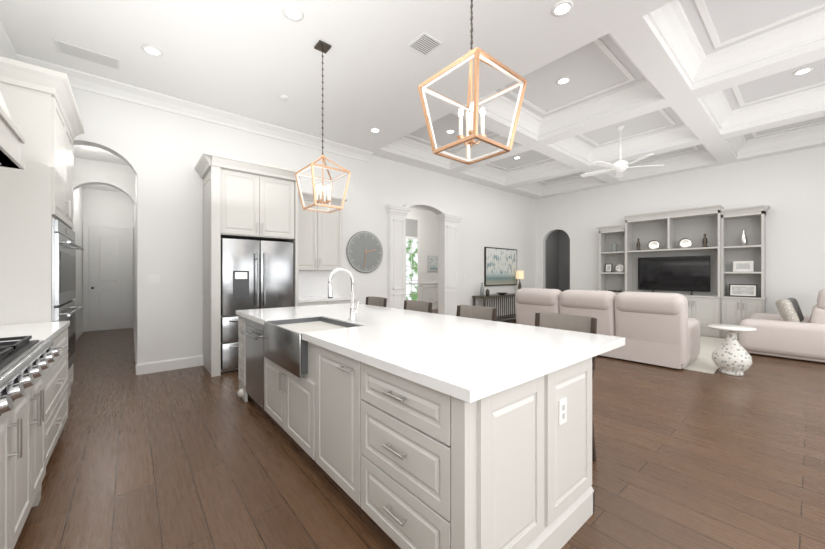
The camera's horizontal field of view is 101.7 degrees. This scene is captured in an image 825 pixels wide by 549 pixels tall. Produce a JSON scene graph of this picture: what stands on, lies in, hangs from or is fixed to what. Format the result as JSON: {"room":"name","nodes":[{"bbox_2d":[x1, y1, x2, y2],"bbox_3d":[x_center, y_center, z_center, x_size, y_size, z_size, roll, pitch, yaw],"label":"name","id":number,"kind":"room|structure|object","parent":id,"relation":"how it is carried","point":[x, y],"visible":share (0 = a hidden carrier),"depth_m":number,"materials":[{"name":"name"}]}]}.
{"room":"kitchen and living room","nodes":[
{"label":"kitchen and living room","id":0,"kind":"room"},
{"bbox_2d":[0,0,824,210],"bbox_3d":[1.047,-2.465,5.603,11.250,0.950,14.550,0,0,-40],"label":"ceiling","id":1,"kind":"structure","parent":0,"point":[675,86],"depth_m":4.05,"materials":[{"name":"white paint"}]},
{"bbox_2d":[54,39,119,69],"bbox_3d":[-3.517,-2.383,3.659,0.500,0.012,0.240,0,0,-40],"label":"ceiling vent","id":2,"kind":"object","parent":1,"relation":"in","point":[85,54],"visible":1,"depth_m":3.63,"materials":[{"name":"white metal"}]},
{"bbox_2d":[141,45,162,55],"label":"recessed light","id":3,"kind":"object","parent":1,"relation":"in","point":[149,49],"depth_m":3.57,"materials":[{"name":"white"}]},
{"bbox_2d":[280,94,289,100],"bbox_3d":[-1.717,-2.374,4.517,0.130,0.029,0.130,0,0,-40],"label":"smoke detector","id":4,"kind":"object","parent":1,"relation":"attached to","point":[284,97],"visible":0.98,"depth_m":4.48,"materials":[{"name":"white plastic"}]},
{"bbox_2d":[282,5,303,20],"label":"recessed light","id":5,"kind":"object","parent":1,"relation":"in","point":[293,13],"depth_m":3.07,"materials":[{"name":"white plastic"}]},
{"bbox_2d":[295,40,350,212],"bbox_3d":[-0.939,-1.534,3.512,0.431,1.708,0.428,0,0,-40],"label":"pendant lantern","id":6,"kind":"object","parent":1,"relation":"hanging from","point":[322,46],"visible":1,"depth_m":3.50,"materials":[{"name":"gold metal"}]},
{"bbox_2d":[370,128,380,132],"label":"recessed light","id":7,"kind":"object","parent":1,"relation":"in","point":[375,130],"depth_m":5.56,"materials":[{"name":"white plastic"}]},
{"bbox_2d":[408,32,441,55],"bbox_3d":[0.130,-2.383,3.482,0.250,0.012,0.250,0,0,-40],"label":"ceiling vent","id":8,"kind":"object","parent":1,"relation":"in","point":[424,43],"visible":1,"depth_m":3.47,"materials":[{"name":"white metal"}]},
{"bbox_2d":[446,129,454,133],"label":"recessed light","id":9,"kind":"object","parent":1,"relation":"in","point":[449,131],"depth_m":6.30,"materials":[{"name":"white"}]},
{"bbox_2d":[418,0,526,164],"bbox_3d":[0.330,-1.534,1.875,0.431,1.708,0.428,0,0,-40],"label":"pendant lantern","id":10,"kind":"object","parent":1,"relation":"hanging from","point":[477,54],"visible":1,"depth_m":1.85,"materials":[{"name":"gold metal"}]},
{"bbox_2d":[551,0,573,16],"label":"recessed light","id":11,"kind":"object","parent":1,"relation":"in","point":[559,9],"depth_m":3.01,"materials":[{"name":"white plastic"}]},
{"bbox_2d":[556,77,570,84],"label":"recessed light","id":12,"kind":"object","parent":1,"relation":"in","point":[563,80],"depth_m":4.64,"materials":[{"name":"white plastic"}]},
{"bbox_2d":[580,125,663,177],"bbox_3d":[3.732,-2.269,6.131,1.331,0.839,1.292,0,0,-40],"label":"ceiling fan","id":13,"kind":"object","parent":1,"relation":"hanging from","point":[620,167],"visible":1,"depth_m":6.03,"materials":[{"name":"white"}]},
{"bbox_2d":[793,67,813,75],"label":"recessed light","id":14,"kind":"object","parent":1,"relation":"in","point":[804,70],"depth_m":4.44,"materials":[{"name":"white plastic"}]},
{"bbox_2d":[14,309,824,548],"bbox_3d":[1.799,1.310,7.311,15.600,0.001,16.600,0,0,-40],"label":"floor","id":15,"kind":"structure","parent":0,"point":[198,457],"depth_m":2.28,"materials":[{"name":"brown wood"}]},
{"bbox_2d":[0,335,59,548],"bbox_3d":[-2.010,0.829,1.321,0.754,0.962,1.220,0,0,-40],"label":"base cabinet","id":16,"kind":"object","parent":15,"relation":"on","point":[25,361],"visible":1,"depth_m":1.53,"materials":[{"name":"white wood"}]},
{"bbox_2d":[0,56,84,398],"bbox_3d":[-3.584,-0.170,3.055,0.772,2.960,1.400,0,0,-40],"label":"tall cabinet","id":17,"kind":"object","parent":15,"relation":"on","point":[39,246],"visible":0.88,"depth_m":2.73,"materials":[{"name":"white wood"}]},
{"bbox_2d":[46,325,69,465],"bbox_3d":[-2.800,0.870,2.193,0.666,0.880,1.120,0,0,-40],"label":"base cabinet","id":18,"kind":"object","parent":15,"relation":"on","point":[57,372],"depth_m":2.39,"materials":[{"name":"white wood"}]},
{"bbox_2d":[0,321,69,341],"bbox_3d":[-2.796,0.410,2.196,0.676,0.040,1.120,0,0,-40],"label":"countertop","id":19,"kind":"structure","parent":18,"relation":"on","point":[44,331],"depth_m":2.38,"materials":[{"name":"white stone"}]},
{"bbox_2d":[195,151,300,376],"bbox_3d":[-2.370,-0.110,4.864,1.225,2.840,0.821,0,0,-40],"label":"tall cabinet","id":20,"kind":"object","parent":15,"relation":"on","point":[248,199],"visible":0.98,"depth_m":4.56,"materials":[{"name":"white wood"}]},
{"bbox_2d":[221,238,293,372],"bbox_3d":[-2.325,0.415,4.930,0.950,1.790,0.747,0,0,-40],"label":"fridge","id":21,"kind":"object","parent":15,"relation":"on","point":[257,274],"visible":0.6,"depth_m":4.60,"materials":[{"name":"silver metal"}]},
{"bbox_2d":[298,191,356,305],"bbox_3d":[-1.555,-0.007,5.662,1.040,2.635,0.646,0,0,-40],"label":"tall cabinet","id":22,"kind":"object","parent":15,"relation":"on","point":[319,247],"visible":0.4,"depth_m":5.68,"materials":[{"name":"white wood"}]},
{"bbox_2d":[365,296,386,306],"bbox_3d":[-0.648,0.808,4.370,0.540,1.007,0.471,0,0,-40],"label":"stool","id":23,"kind":"object","parent":15,"relation":"on","point":[378,301],"visible":0.06,"depth_m":4.55,"materials":[{"name":"beige fabric"}]},
{"bbox_2d":[385,204,410,308],"bbox_3d":[-0.346,-0.055,7.068,0.550,2.730,0.295,0,0,-40],"label":"column","id":24,"kind":"structure","parent":15,"relation":"on","point":[397,214],"depth_m":6.98,"materials":[{"name":"white wood"}]},
{"bbox_2d":[237,315,596,548],"bbox_3d":[-0.463,0.873,2.732,1.112,0.875,3.259,0,0,-40],"label":"kitchen island","id":25,"kind":"object","parent":15,"relation":"on","point":[406,429],"depth_m":1.53,"materials":[{"name":"white wood"}]},
{"bbox_2d":[236,303,623,402],"bbox_3d":[-0.307,0.412,2.867,1.460,0.045,3.300,0,0,-40],"label":"island countertop","id":26,"kind":"structure","parent":25,"relation":"on","point":[475,359],"depth_m":1.87,"materials":[{"name":"white stone"}]},
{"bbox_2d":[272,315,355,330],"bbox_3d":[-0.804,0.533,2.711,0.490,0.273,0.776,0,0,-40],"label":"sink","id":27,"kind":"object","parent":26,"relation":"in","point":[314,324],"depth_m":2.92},
{"bbox_2d":[328,268,358,320],"bbox_3d":[-0.566,0.166,2.763,0.257,0.446,0.114,0,0,-40],"label":"faucet","id":28,"kind":"object","parent":26,"relation":"on","point":[353,311],"visible":1,"depth_m":2.81,"materials":[{"name":"silver metal"}]},
{"bbox_2d":[404,300,431,312],"bbox_3d":[-0.101,0.808,3.719,0.540,1.007,0.471,0,0,-40],"label":"stool","id":29,"kind":"object","parent":15,"relation":"on","point":[420,306],"visible":0.12,"depth_m":3.89,"materials":[{"name":"beige fabric"}]},
{"bbox_2d":[436,213,462,315],"bbox_3d":[0.891,-0.055,8.106,0.620,2.730,0.295,0,0,-40],"label":"column","id":30,"kind":"structure","parent":15,"relation":"on","point":[447,264],"depth_m":8.01,"materials":[{"name":"white wood"}]},
{"bbox_2d":[456,305,496,320],"bbox_3d":[0.445,0.808,3.068,0.540,1.007,0.471,0,0,-40],"label":"stool","id":31,"kind":"object","parent":15,"relation":"on","point":[480,312],"visible":0.17,"depth_m":3.23,"materials":[{"name":"beige fabric"}]},
{"bbox_2d":[472,293,515,319],"bbox_3d":[2.462,0.930,9.166,2.100,0.760,0.390,0,0,-40],"label":"console table","id":32,"kind":"object","parent":15,"relation":"on","point":[504,316],"visible":0.5,"depth_m":8.88,"materials":[{"name":"metal"}]},
{"bbox_2d":[480,283,483,295],"bbox_3d":[1.785,0.377,8.604,0.110,0.344,0.110,0,0,-40],"label":"vase","id":33,"kind":"object","parent":32,"relation":"on","point":[482,291],"visible":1,"depth_m":8.57,"materials":[{"name":"white ceramic"}]},
{"bbox_2d":[516,271,523,288],"bbox_3d":[3.102,0.219,9.710,0.240,0.660,0.240,0,0,-40],"label":"table lamp","id":34,"kind":"object","parent":32,"relation":"on","point":[519,275],"visible":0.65,"depth_m":9.63,"materials":[{"name":"brown metal"}]},
{"bbox_2d":[535,312,596,461],"bbox_3d":[0.991,0.808,2.417,0.540,1.007,0.471,0,0,-40],"label":"stool","id":35,"kind":"object","parent":15,"relation":"on","point":[579,323],"visible":0.15,"depth_m":2.53,"materials":[{"name":"beige fabric"}]},
{"bbox_2d":[596,204,769,338],"bbox_3d":[5.985,-0.072,7.801,0.548,2.765,3.160,0,0,-40],"label":"entertainment center","id":36,"kind":"object","parent":15,"relation":"on","point":[720,227],"visible":0.46,"depth_m":7.37,"materials":[{"name":"grey wood"}]},
{"bbox_2d":[605,264,611,271],"bbox_3d":[5.189,-0.172,8.876,0.071,0.231,0.170,0,0,-40],"label":"photo frame","id":37,"kind":"object","parent":36,"relation":"on","point":[608,267],"visible":0.98,"depth_m":8.86,"materials":[{"name":"grey"}]},
{"bbox_2d":[611,242,616,251],"bbox_3d":[5.262,-0.713,8.754,0.132,0.253,0.132,0,0,-40],"label":"jar","id":38,"kind":"object","parent":36,"relation":"on","point":[614,247],"visible":0.9,"depth_m":8.71,"materials":[{"name":"white ceramic"}]},
{"bbox_2d":[615,265,623,271],"bbox_3d":[5.351,-0.157,8.659,0.106,0.201,0.200,0,0,-40],"label":"plate","id":39,"kind":"object","parent":36,"relation":"on","point":[619,268],"visible":0.98,"depth_m":8.65,"materials":[{"name":"ceramic"}]},
{"bbox_2d":[636,238,640,249],"bbox_3d":[5.609,-0.742,8.341,0.120,0.312,0.120,0,0,-40],"label":"bronze figurine","id":40,"kind":"object","parent":36,"relation":"on","point":[638,244],"visible":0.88,"depth_m":8.32,"materials":[{"name":"brown metal"}]},
{"bbox_2d":[648,240,659,249],"bbox_3d":[5.818,-0.706,8.099,0.110,0.240,0.240,0,0,-40],"label":"plate","id":41,"kind":"object","parent":36,"relation":"on","point":[653,244],"visible":0.92,"depth_m":8.09,"materials":[{"name":"white ceramic"}]},
{"bbox_2d":[638,255,709,294],"bbox_3d":[6.084,0.019,7.884,0.180,0.878,1.370,0,0,-40],"label":"tv","id":42,"kind":"object","parent":36,"relation":"on","point":[684,273],"visible":0.94,"depth_m":7.82,"materials":[{"name":"black plastic"},{"name":"glass"}]},
{"bbox_2d":[678,238,691,247],"bbox_3d":[6.204,-0.706,7.639,0.110,0.240,0.240,0,0,-40],"label":"plate","id":43,"kind":"object","parent":36,"relation":"on","point":[685,243],"visible":0.88,"depth_m":7.63,"materials":[{"name":"white ceramic"}]},
{"bbox_2d":[702,234,708,246],"bbox_3d":[6.419,-0.742,7.375,0.130,0.312,0.130,0,0,-40],"label":"bronze figurine","id":44,"kind":"object","parent":36,"relation":"on","point":[704,241],"visible":0.92,"depth_m":7.35,"materials":[{"name":"brown metal"}]},
{"bbox_2d":[729,284,757,296],"bbox_3d":[6.801,0.329,6.913,0.079,0.261,0.420,0,0,-40],"label":"photo frame","id":45,"kind":"object","parent":36,"relation":"on","point":[743,290],"visible":1,"depth_m":6.88,"materials":[{"name":"grey"}]},
{"bbox_2d":[733,261,753,271],"bbox_3d":[6.821,-0.166,6.930,0.067,0.220,0.300,0,0,-40],"label":"photo frame","id":46,"kind":"object","parent":36,"relation":"on","point":[743,266],"visible":0.98,"depth_m":6.92,"materials":[{"name":"white paper"}]},
{"bbox_2d":[740,229,747,245],"bbox_3d":[6.811,-0.758,6.908,0.115,0.344,0.115,0,0,-40],"label":"vase","id":47,"kind":"object","parent":36,"relation":"on","point":[743,240],"visible":0.96,"depth_m":6.88,"materials":[{"name":"white ceramic"}]},
{"bbox_2d":[683,336,738,373],"bbox_3d":[4.151,1.304,6.804,3.350,0.012,3.400,0,0,-40],"label":"rug","id":48,"kind":"object","parent":15,"relation":"on","point":[703,362],"visible":0.14,"depth_m":5.25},
{"bbox_2d":[515,288,699,368],"bbox_3d":[3.193,0.779,5.830,1.109,1.035,2.620,0,0,-40],"label":"sofa","id":49,"kind":"object","parent":48,"relation":"on","point":[657,328],"visible":0.73,"depth_m":4.98,"materials":[{"name":"beige leather"}]},
{"bbox_2d":[708,324,756,375],"bbox_3d":[4.225,0.999,4.451,0.479,0.622,0.479,0,0,-40],"label":"side table","id":50,"kind":"object","parent":15,"relation":"on","point":[731,355],"visible":1,"depth_m":4.36,"materials":[{"name":"ceramic"}]},
{"bbox_2d":[739,288,824,362],"bbox_3d":[6.362,0.764,5.638,1.600,1.064,1.129,0,0,-40],"label":"loveseat","id":51,"kind":"object","parent":15,"relation":"on","point":[790,331],"visible":0.9,"depth_m":5.22,"materials":[{"name":"beige leather"}]},
{"bbox_2d":[71,87,824,363],"bbox_3d":[1.832,-0.765,6.261,13.300,4.150,14.550,0,0,-40],"label":"wall","id":52,"kind":"structure","parent":0,"point":[157,201],"depth_m":6.57,"materials":[{"name":"white paint"}]},
{"bbox_2d":[0,22,19,60],"bbox_3d":[-1.417,-2.308,0.122,0.130,0.165,9.320,0,0,-40],"label":"crown molding","id":53,"kind":"structure","parent":52,"relation":"attached to","point":[7,50],"depth_m":3.47,"materials":[{"name":"white wood"}]},
{"bbox_2d":[0,91,24,169],"bbox_3d":[-2.083,-1.426,1.279,0.588,1.628,1.374,0,0,-40],"label":"range hood","id":54,"kind":"object","parent":52,"relation":"attached to","point":[12,138],"visible":1,"depth_m":1.81,"materials":[{"name":"white wood"}]},
{"bbox_2d":[76,325,82,339],"bbox_3d":[-5.912,1.237,5.749,0.016,0.145,5.080,0,0,-40],"label":"baseboard","id":55,"kind":"structure","parent":52,"relation":"attached to","point":[80,331],"depth_m":7.09,"materials":[{"name":"white"}]},
{"bbox_2d":[83,222,132,331],"bbox_3d":[-7.171,0.055,7.936,0.880,2.510,0.100,0,0,-40],"label":"hall door","id":56,"kind":"structure","parent":52,"relation":"in","point":[108,277],"depth_m":7.93,"materials":[{"name":"white wood"}]},
{"bbox_2d":[133,322,137,374],"bbox_3d":[-5.222,1.237,6.317,0.016,0.145,5.096,0,0,-40],"label":"baseboard","id":57,"kind":"structure","parent":52,"relation":"attached to","point":[136,365],"depth_m":5.00,"materials":[{"name":"white wood"}]},
{"bbox_2d":[138,355,202,374],"bbox_3d":[-3.295,1.237,4.619,0.715,0.145,0.016,0,0,-40],"label":"baseboard","id":58,"kind":"structure","parent":52,"relation":"attached to","point":[163,365],"depth_m":4.59,"materials":[{"name":"white wood"}]},
{"bbox_2d":[20,55,372,161],"bbox_3d":[-2.563,-2.308,5.159,4.550,0.165,0.130,0,0,-40],"label":"crown molding","id":59,"kind":"structure","parent":52,"relation":"attached to","point":[84,81],"depth_m":4.70,"materials":[{"name":"white wood"}]},
{"bbox_2d":[346,231,382,272],"bbox_3d":[-0.918,-0.440,6.583,0.820,0.820,0.052,0,0,-40],"label":"clock","id":60,"kind":"object","parent":52,"relation":"attached to","point":[364,251],"visible":1,"depth_m":6.56,"materials":[{"name":"grey metal"}]},
{"bbox_2d":[406,216,419,300],"bbox_3d":[-0.278,-0.380,11.809,1.400,3.380,0.030,0,0,-40],"label":"dining window","id":61,"kind":"structure","parent":52,"relation":"in","point":[412,252],"depth_m":12.05,"materials":[{"name":"grey"}]},
{"bbox_2d":[406,283,437,308],"bbox_3d":[-0.989,0.810,11.218,6.850,1.000,0.030,0,0,-40],"label":"wainscoting","id":62,"kind":"structure","parent":52,"relation":"attached to","point":[433,306],"depth_m":12.71,"materials":[{"name":"white wood"}]},
{"bbox_2d":[403,201,444,213],"bbox_3d":[0.274,-1.520,7.558,1.180,0.220,0.100,0,0,-40],"label":"lintel","id":63,"kind":"object","parent":52,"relation":"attached to","point":[432,206],"visible":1,"depth_m":7.55,"materials":[{"name":"white"}]},
{"bbox_2d":[428,255,437,271],"bbox_3d":[0.795,-0.410,12.709,0.560,0.600,0.030,0,0,-40],"label":"picture","id":64,"kind":"object","parent":52,"relation":"attached to","point":[432,263],"visible":0.79,"depth_m":12.66,"materials":[{"name":"white paper"}]},
{"bbox_2d":[484,247,516,285],"bbox_3d":[2.510,-0.215,9.466,1.500,1.050,0.040,0,0,-40],"label":"picture","id":65,"kind":"object","parent":52,"relation":"attached to","point":[500,266],"visible":1,"depth_m":9.37,"materials":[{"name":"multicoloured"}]},
{"bbox_2d":[496,317,515,320],"bbox_3d":[2.495,1.237,9.477,3.750,0.145,0.016,0,0,-40],"label":"baseboard","id":66,"kind":"structure","parent":52,"relation":"attached to","point":[514,317],"depth_m":9.65,"materials":[{"name":"white wood"}]}
]}

